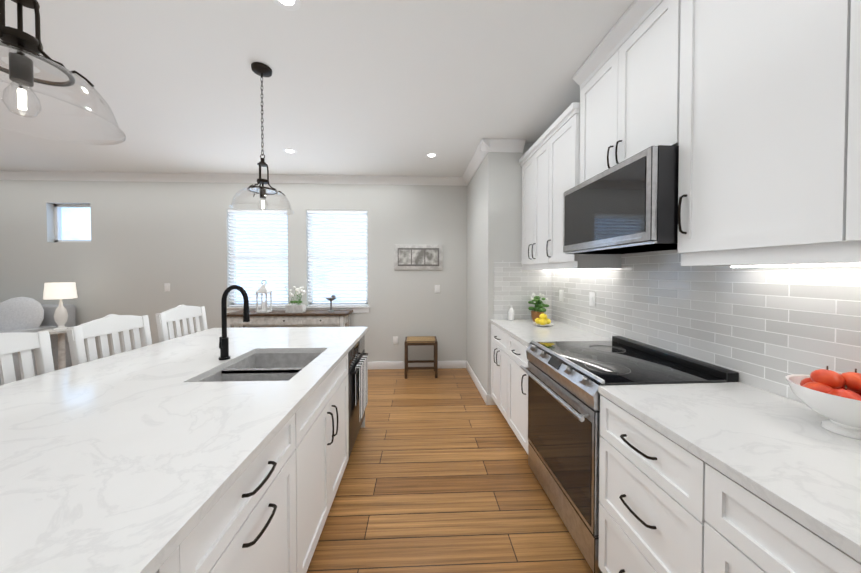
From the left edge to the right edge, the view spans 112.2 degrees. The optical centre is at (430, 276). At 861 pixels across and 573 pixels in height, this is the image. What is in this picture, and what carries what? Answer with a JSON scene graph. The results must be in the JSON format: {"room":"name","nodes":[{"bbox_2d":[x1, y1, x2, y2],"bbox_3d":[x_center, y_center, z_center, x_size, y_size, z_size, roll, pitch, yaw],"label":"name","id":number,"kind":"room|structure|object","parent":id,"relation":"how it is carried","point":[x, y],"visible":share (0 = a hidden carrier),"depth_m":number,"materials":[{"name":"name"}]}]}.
{"room":"kitchen","nodes":[
{"label":"kitchen","id":0,"kind":"room"},
{"bbox_2d":[0,180,466,361],"bbox_3d":[-3.342,-0.045,4.170,7.900,2.780,0.150,0,1,-2],"label":"wall","id":1,"kind":"structure","parent":0,"point":[142,247],"depth_m":4.09,"materials":[{"name":"white paint"}]},
{"bbox_2d":[54,204,90,241],"bbox_3d":[-5.022,-0.758,4.124,0.580,0.546,0.050,0,1,-2],"label":"window","id":2,"kind":"structure","parent":1,"relation":"in","point":[58,213],"depth_m":4.10,"materials":[{"name":"white plastic"}]},
{"bbox_2d":[164,283,169,290],"bbox_3d":[-3.708,0.146,4.076,0.075,0.115,0.010,0,1,-2],"label":"light switch","id":3,"kind":"object","parent":1,"relation":"attached to","point":[166,285],"depth_m":4.07,"materials":[{"name":"white plastic"}]},
{"bbox_2d":[0,171,466,185],"bbox_3d":[-3.337,-1.383,4.031,7.900,0.100,0.085,0,1,-2],"label":"crown molding","id":4,"kind":"structure","parent":1,"relation":"attached to","point":[210,177],"depth_m":3.99,"materials":[{"name":"white wood"}]},
{"bbox_2d":[227,209,287,312],"bbox_3d":[-2.469,-0.225,4.178,0.915,1.480,0.170,0,1,-2],"label":"window","id":5,"kind":"structure","parent":1,"relation":"in","point":[233,217],"depth_m":4.17,"materials":[{"name":"white plastic"}]},
{"bbox_2d":[306,210,369,312],"bbox_3d":[-1.347,-0.226,4.224,0.940,1.480,0.170,0,1,-2],"label":"window","id":6,"kind":"structure","parent":1,"relation":"in","point":[359,307],"depth_m":4.21,"materials":[{"name":"white plastic"}]},
{"bbox_2d":[393,336,397,343],"bbox_3d":[-0.511,0.924,4.220,0.075,0.115,0.010,0,1,-2],"label":"outlet","id":7,"kind":"object","parent":1,"relation":"attached to","point":[395,338],"depth_m":4.22,"materials":[{"name":"white plastic"}]},
{"bbox_2d":[368,361,465,369],"bbox_3d":[-3.346,1.291,4.109,7.885,0.110,0.015,0,1,-2],"label":"baseboard","id":8,"kind":"structure","parent":1,"relation":"attached to","point":[401,365],"depth_m":4.22,"materials":[{"name":"white wood"}]},
{"bbox_2d":[394,244,442,269],"bbox_3d":[-0.174,-0.289,4.206,0.703,0.363,0.026,0,1,-2],"label":"picture frame","id":9,"kind":"object","parent":1,"relation":"attached to","point":[418,257],"visible":1,"depth_m":4.20,"materials":[{"name":"white wood"}]},
{"bbox_2d":[435,285,439,292],"bbox_3d":[0.099,0.174,4.233,0.075,0.115,0.010,0,1,-2],"label":"outlet","id":10,"kind":"object","parent":1,"relation":"attached to","point":[437,287],"depth_m":4.23,"materials":[{"name":"white plastic"}]},
{"bbox_2d":[0,0,633,176],"bbox_3d":[-2.850,-1.431,0.725,8.900,0.100,7.030,0,1,-2],"label":"ceiling","id":11,"kind":"structure","parent":0,"point":[379,87],"depth_m":2.09,"materials":[{"name":"white paint"}]},
{"bbox_2d":[0,0,125,144],"bbox_3d":[-1.084,-0.903,0.761,0.380,0.954,0.380,0,1,-2],"label":"pendant light","id":12,"kind":"object","parent":11,"relation":"hanging from","point":[20,43],"visible":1,"depth_m":0.77,"materials":[{"name":"clear glass"}]},
{"bbox_2d":[229,62,293,215],"bbox_3d":[-1.133,-0.922,1.950,0.380,0.954,0.380,0,1,-2],"label":"pendant light","id":13,"kind":"object","parent":11,"relation":"hanging from","point":[262,70],"visible":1,"depth_m":1.94,"materials":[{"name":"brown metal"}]},
{"bbox_2d":[272,0,301,10],"bbox_3d":[-0.723,-1.390,1.439,0.149,0.004,0.149,-1,1,-41],"label":"recessed light","id":14,"kind":"object","parent":11,"relation":"in","point":[291,5],"depth_m":1.48,"materials":[{"name":"white plastic"}]},
{"bbox_2d":[282,148,296,153],"bbox_3d":[-1.583,-1.419,3.260,0.149,0.004,0.149,0,1,-8],"label":"recessed light","id":15,"kind":"object","parent":11,"relation":"in","point":[288,150],"depth_m":3.24,"materials":[{"name":"white plastic"}]},
{"bbox_2d":[425,153,437,157],"bbox_3d":[0.013,-1.421,3.381,0.149,0.004,0.149,0,1,-11],"label":"recessed light","id":16,"kind":"object","parent":11,"relation":"in","point":[430,155],"depth_m":3.38,"materials":[{"name":"white"}]},
{"bbox_2d":[307,368,592,572],"bbox_3d":[-2.850,1.449,0.770,8.900,0.100,7.030,0,1,-2],"label":"floor","id":17,"kind":"structure","parent":0,"point":[438,476],"depth_m":1.83,"materials":[{"name":"brown wood"}]},
{"bbox_2d":[0,331,54,384],"bbox_3d":[-1.839,0.820,1.338,0.473,1.140,0.480,0,1,-2],"label":"chair","id":18,"kind":"object","parent":17,"relation":"on","point":[22,344],"visible":0.12,"depth_m":1.46,"materials":[{"name":"white paint"}]},
{"bbox_2d":[0,297,75,385],"bbox_3d":[-5.949,0.805,3.470,2.170,1.102,1.000,0,1,-2],"label":"sofa","id":19,"kind":"object","parent":17,"relation":"on","point":[23,314],"visible":0.48,"depth_m":3.62,"materials":[{"name":"grey fabric"}]},
{"bbox_2d":[38,329,66,369],"bbox_3d":[-4.682,1.008,3.676,0.350,0.690,0.350,0,1,-2],"label":"side table","id":20,"kind":"object","parent":17,"relation":"on","point":[61,351],"visible":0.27,"depth_m":3.65,"materials":[{"name":"white wood"}]},
{"bbox_2d":[43,282,76,329],"bbox_3d":[-4.682,0.367,3.666,0.270,0.590,0.270,0,1,-2],"label":"table lamp","id":21,"kind":"object","parent":20,"relation":"on","point":[63,290],"visible":0.98,"depth_m":3.62,"materials":[{"name":"white ceramic"}]},
{"bbox_2d":[67,314,151,365],"bbox_3d":[-1.863,0.811,1.907,0.473,1.140,0.480,0,1,-2],"label":"chair","id":22,"kind":"object","parent":17,"relation":"on","point":[112,325],"visible":0.23,"depth_m":1.84,"materials":[{"name":"white paint"}]},
{"bbox_2d":[155,305,207,342],"bbox_3d":[-1.886,0.802,2.467,0.473,1.140,0.480,0,1,-2],"label":"chair","id":23,"kind":"object","parent":17,"relation":"on","point":[165,319],"visible":0.17,"depth_m":2.40,"materials":[{"name":"white paint"}]},
{"bbox_2d":[148,331,366,572],"bbox_3d":[-1.033,0.953,1.033,1.083,0.884,3.190,0,1,-2],"label":"kitchen island","id":24,"kind":"object","parent":17,"relation":"on","point":[271,518],"depth_m":1.04,"materials":[{"name":"white wood"}]},
{"bbox_2d":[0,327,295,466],"bbox_3d":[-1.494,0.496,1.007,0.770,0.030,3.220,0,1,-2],"label":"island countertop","id":25,"kind":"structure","parent":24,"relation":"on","point":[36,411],"depth_m":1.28,"materials":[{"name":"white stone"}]},
{"bbox_2d":[0,327,367,572],"bbox_3d":[-0.807,0.496,1.035,0.605,0.030,3.220,0,1,-2],"label":"island countertop","id":26,"kind":"structure","parent":24,"relation":"on","point":[116,494],"depth_m":0.73,"materials":[{"name":"white stone"}]},
{"bbox_2d":[219,285,249,359],"bbox_3d":[-1.124,0.258,1.640,0.169,0.425,0.094,0,1,-2],"label":"faucet","id":27,"kind":"object","parent":26,"relation":"on","point":[224,345],"visible":1,"depth_m":1.65,"materials":[{"name":"black metal"}]},
{"bbox_2d":[192,351,319,382],"bbox_3d":[-0.899,0.598,1.613,0.470,0.216,0.580,0,1,-2],"label":"sink","id":28,"kind":"object","parent":26,"relation":"in","point":[261,364],"depth_m":1.76,"materials":[{"name":"grey metal"}]},
{"bbox_2d":[227,310,352,327],"bbox_3d":[-1.890,0.911,3.930,1.580,0.875,0.380,0,1,-2],"label":"console table","id":29,"kind":"object","parent":17,"relation":"on","point":[340,318],"visible":0.5,"depth_m":3.77,"materials":[{"name":"brown wood"}]},
{"bbox_2d":[255,280,272,312],"bbox_3d":[-2.239,0.257,3.895,0.150,0.434,0.150,0,1,-2],"label":"decorative lantern","id":30,"kind":"object","parent":29,"relation":"on","point":[263,288],"visible":1,"depth_m":3.86,"materials":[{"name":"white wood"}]},
{"bbox_2d":[285,286,305,312],"bbox_3d":[-1.828,0.294,3.903,0.279,0.358,0.160,0,1,-2],"label":"potted plant","id":31,"kind":"object","parent":29,"relation":"on","point":[295,308],"visible":1,"depth_m":3.86,"materials":[{"name":"white ceramic"}]},
{"bbox_2d":[326,295,336,311],"bbox_3d":[-1.350,0.359,3.933,0.146,0.228,0.146,0,1,-2],"label":"bird figurine","id":32,"kind":"object","parent":29,"relation":"on","point":[332,297],"visible":1,"depth_m":3.92,"materials":[{"name":"grey metal"}]},
{"bbox_2d":[348,334,367,456],"bbox_3d":[-0.856,0.935,2.308,0.652,0.880,0.613,0,1,-2],"label":"dishwasher","id":33,"kind":"object","parent":17,"relation":"on","point":[357,380],"visible":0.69,"depth_m":2.20,"materials":[{"name":"black metal"}]},
{"bbox_2d":[404,336,437,378],"bbox_3d":[-0.131,1.099,4.005,0.440,0.498,0.320,0,1,-2],"label":"stool","id":34,"kind":"object","parent":17,"relation":"on","point":[418,340],"visible":1,"depth_m":3.86,"materials":[{"name":"brown wood"}]},
{"bbox_2d":[491,323,501,412],"bbox_3d":[0.983,0.925,2.780,0.664,0.884,0.626,0,1,-3],"label":"base cabinet","id":35,"kind":"object","parent":17,"relation":"on","point":[496,332],"depth_m":2.82,"materials":[{"name":"white wood"}]},
{"bbox_2d":[502,331,528,453],"bbox_3d":[1.011,0.932,2.323,0.664,0.884,0.522,0,1,-3],"label":"base cabinet","id":36,"kind":"object","parent":17,"relation":"on","point":[514,380],"depth_m":2.33,"materials":[{"name":"white wood"}]},
{"bbox_2d":[490,319,611,346],"bbox_3d":[0.993,0.471,2.570,0.672,0.030,1.031,0,1,-3],"label":"countertop","id":37,"kind":"structure","parent":36,"relation":"on","point":[524,329],"depth_m":2.40,"materials":[{"name":"white stone"}]},
{"bbox_2d":[508,306,513,319],"bbox_3d":[0.842,0.373,3.017,0.064,0.150,0.064,0,1,-3],"label":"soap bottle","id":38,"kind":"object","parent":37,"relation":"on","point":[511,313],"visible":1,"depth_m":2.99,"materials":[{"name":"white ceramic"}]},
{"bbox_2d":[528,293,548,321],"bbox_3d":[1.088,0.307,2.943,0.202,0.284,0.225,0,1,-3],"label":"potted plant","id":39,"kind":"object","parent":37,"relation":"on","point":[538,309],"visible":1,"depth_m":2.90,"materials":[{"name":"green plant"}]},
{"bbox_2d":[533,314,553,326],"bbox_3d":[1.052,0.397,2.699,0.190,0.114,0.190,0,1,-3],"label":"plate","id":40,"kind":"object","parent":37,"relation":"on","point":[543,320],"visible":1,"depth_m":2.67,"materials":[{"name":"yellow food"}]},
{"bbox_2d":[520,336,738,572],"bbox_3d":[1.011,0.906,1.677,0.736,0.958,0.760,0,1,-3],"label":"range","id":41,"kind":"object","parent":17,"relation":"on","point":[566,379],"visible":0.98,"depth_m":1.51,"materials":[{"name":"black metal"}]},
{"bbox_2d":[598,391,693,572],"bbox_3d":[1.088,0.953,1.041,0.664,0.884,0.517,0,1,-3],"label":"base cabinet","id":42,"kind":"object","parent":17,"relation":"on","point":[646,477],"depth_m":1.04,"materials":[{"name":"white wood"}]},
{"bbox_2d":[598,383,860,554],"bbox_3d":[1.170,0.518,-0.347,0.672,0.030,3.282,0,1,-3],"label":"countertop","id":43,"kind":"structure","parent":42,"relation":"on","point":[778,445],"depth_m":0.85,"materials":[{"name":"white stone"}]},
{"bbox_2d":[786,366,860,439],"bbox_3d":[1.303,0.383,0.900,0.252,0.197,0.252,0,1,-3],"label":"fruit bowl","id":44,"kind":"object","parent":43,"relation":"on","point":[834,397],"visible":1,"depth_m":0.89,"materials":[{"name":"white ceramic"}]},
{"bbox_2d":[694,451,860,572],"bbox_3d":[1.130,0.964,0.355,0.664,0.884,0.973,0,1,-3],"label":"base cabinet","id":45,"kind":"object","parent":17,"relation":"on","point":[734,477],"depth_m":0.71,"materials":[{"name":"white wood"}]},
{"bbox_2d":[467,143,551,394],"bbox_3d":[0.993,-0.039,3.756,0.850,2.780,1.348,0,1,-3],"label":"wall","id":46,"kind":"structure","parent":0,"point":[500,281],"depth_m":3.08,"materials":[{"name":"white paint"}]},
{"bbox_2d":[466,361,495,404],"bbox_3d":[0.618,1.298,3.676,0.120,0.110,1.205,0,1,-3],"label":"baseboard","id":47,"kind":"structure","parent":46,"relation":"attached to","point":[488,399],"depth_m":3.35,"materials":[{"name":"white wood"}]},
{"bbox_2d":[462,138,525,184],"bbox_3d":[0.716,-1.376,3.605,0.453,0.100,1.275,0,1,-3],"label":"crown molding","id":48,"kind":"structure","parent":46,"relation":"attached to","point":[485,146],"depth_m":3.03,"materials":[{"name":"white wood"}]},
{"bbox_2d":[552,250,860,402],"bbox_3d":[1.546,0.016,0.348,0.158,2.780,5.540,0,1,-3],"label":"wall","id":49,"kind":"structure","parent":0,"point":[769,329],"depth_m":1.35,"materials":[{"name":"white tile"}]},
{"bbox_2d":[519,140,542,269],"bbox_3d":[1.152,-0.633,2.739,0.349,1.120,0.694,0,1,-3],"label":"upper cabinet","id":50,"kind":"object","parent":49,"relation":"attached to","point":[531,164],"depth_m":2.77,"materials":[{"name":"white wood"}]},
{"bbox_2d":[559,290,563,301],"bbox_3d":[1.306,0.185,2.892,0.011,0.115,0.075,0,1,-2],"label":"outlet","id":51,"kind":"object","parent":49,"relation":"attached to","point":[561,292],"depth_m":2.88,"materials":[{"name":"white plastic"}]},
{"bbox_2d":[543,104,620,269],"bbox_3d":[1.180,-0.625,2.278,0.349,1.120,0.462,0,1,-3],"label":"upper cabinet","id":52,"kind":"object","parent":49,"relation":"attached to","point":[560,145],"depth_m":2.26,"materials":[{"name":"white wood"}]},
{"bbox_2d":[589,292,594,306],"bbox_3d":[1.336,0.183,2.392,0.011,0.115,0.075,0,1,-2],"label":"outlet","id":53,"kind":"object","parent":49,"relation":"attached to","point":[591,298],"depth_m":2.39,"materials":[{"name":"white plastic"}]},
{"bbox_2d":[575,0,662,183],"bbox_3d":[1.230,-0.961,1.661,0.324,0.739,0.760,0,1,-3],"label":"upper cabinet","id":54,"kind":"object","parent":49,"relation":"attached to","point":[619,103],"depth_m":1.61,"materials":[{"name":"white wood"}]},
{"bbox_2d":[563,145,678,253],"bbox_3d":[1.169,-0.371,1.667,0.445,0.432,0.754,0,1,-3],"label":"microwave","id":55,"kind":"object","parent":54,"relation":"attached to","point":[629,205],"visible":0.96,"depth_m":1.43,"materials":[{"name":"black metal"}]},
{"bbox_2d":[659,0,806,267],"bbox_3d":[1.267,-0.683,1.037,0.325,1.275,0.619,0,1,-3],"label":"upper cabinet","id":56,"kind":"object","parent":49,"relation":"attached to","point":[751,109],"depth_m":1.05,"materials":[{"name":"white wood"}]},
{"bbox_2d":[803,0,860,266],"bbox_3d":[1.298,-0.675,0.536,0.325,1.275,0.616,0,1,-3],"label":"upper cabinet","id":57,"kind":"object","parent":49,"relation":"attached to","point":[832,118],"depth_m":0.81,"materials":[{"name":"white wood"}]},
{"label":"outside","id":58,"kind":"structure","parent":0,"visible":0},
{"bbox_2d":[62,208,365,302],"bbox_3d":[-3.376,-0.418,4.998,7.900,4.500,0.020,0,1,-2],"label":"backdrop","id":59,"kind":"structure","parent":58,"point":[75,223],"depth_m":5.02,"materials":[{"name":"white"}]}
]}

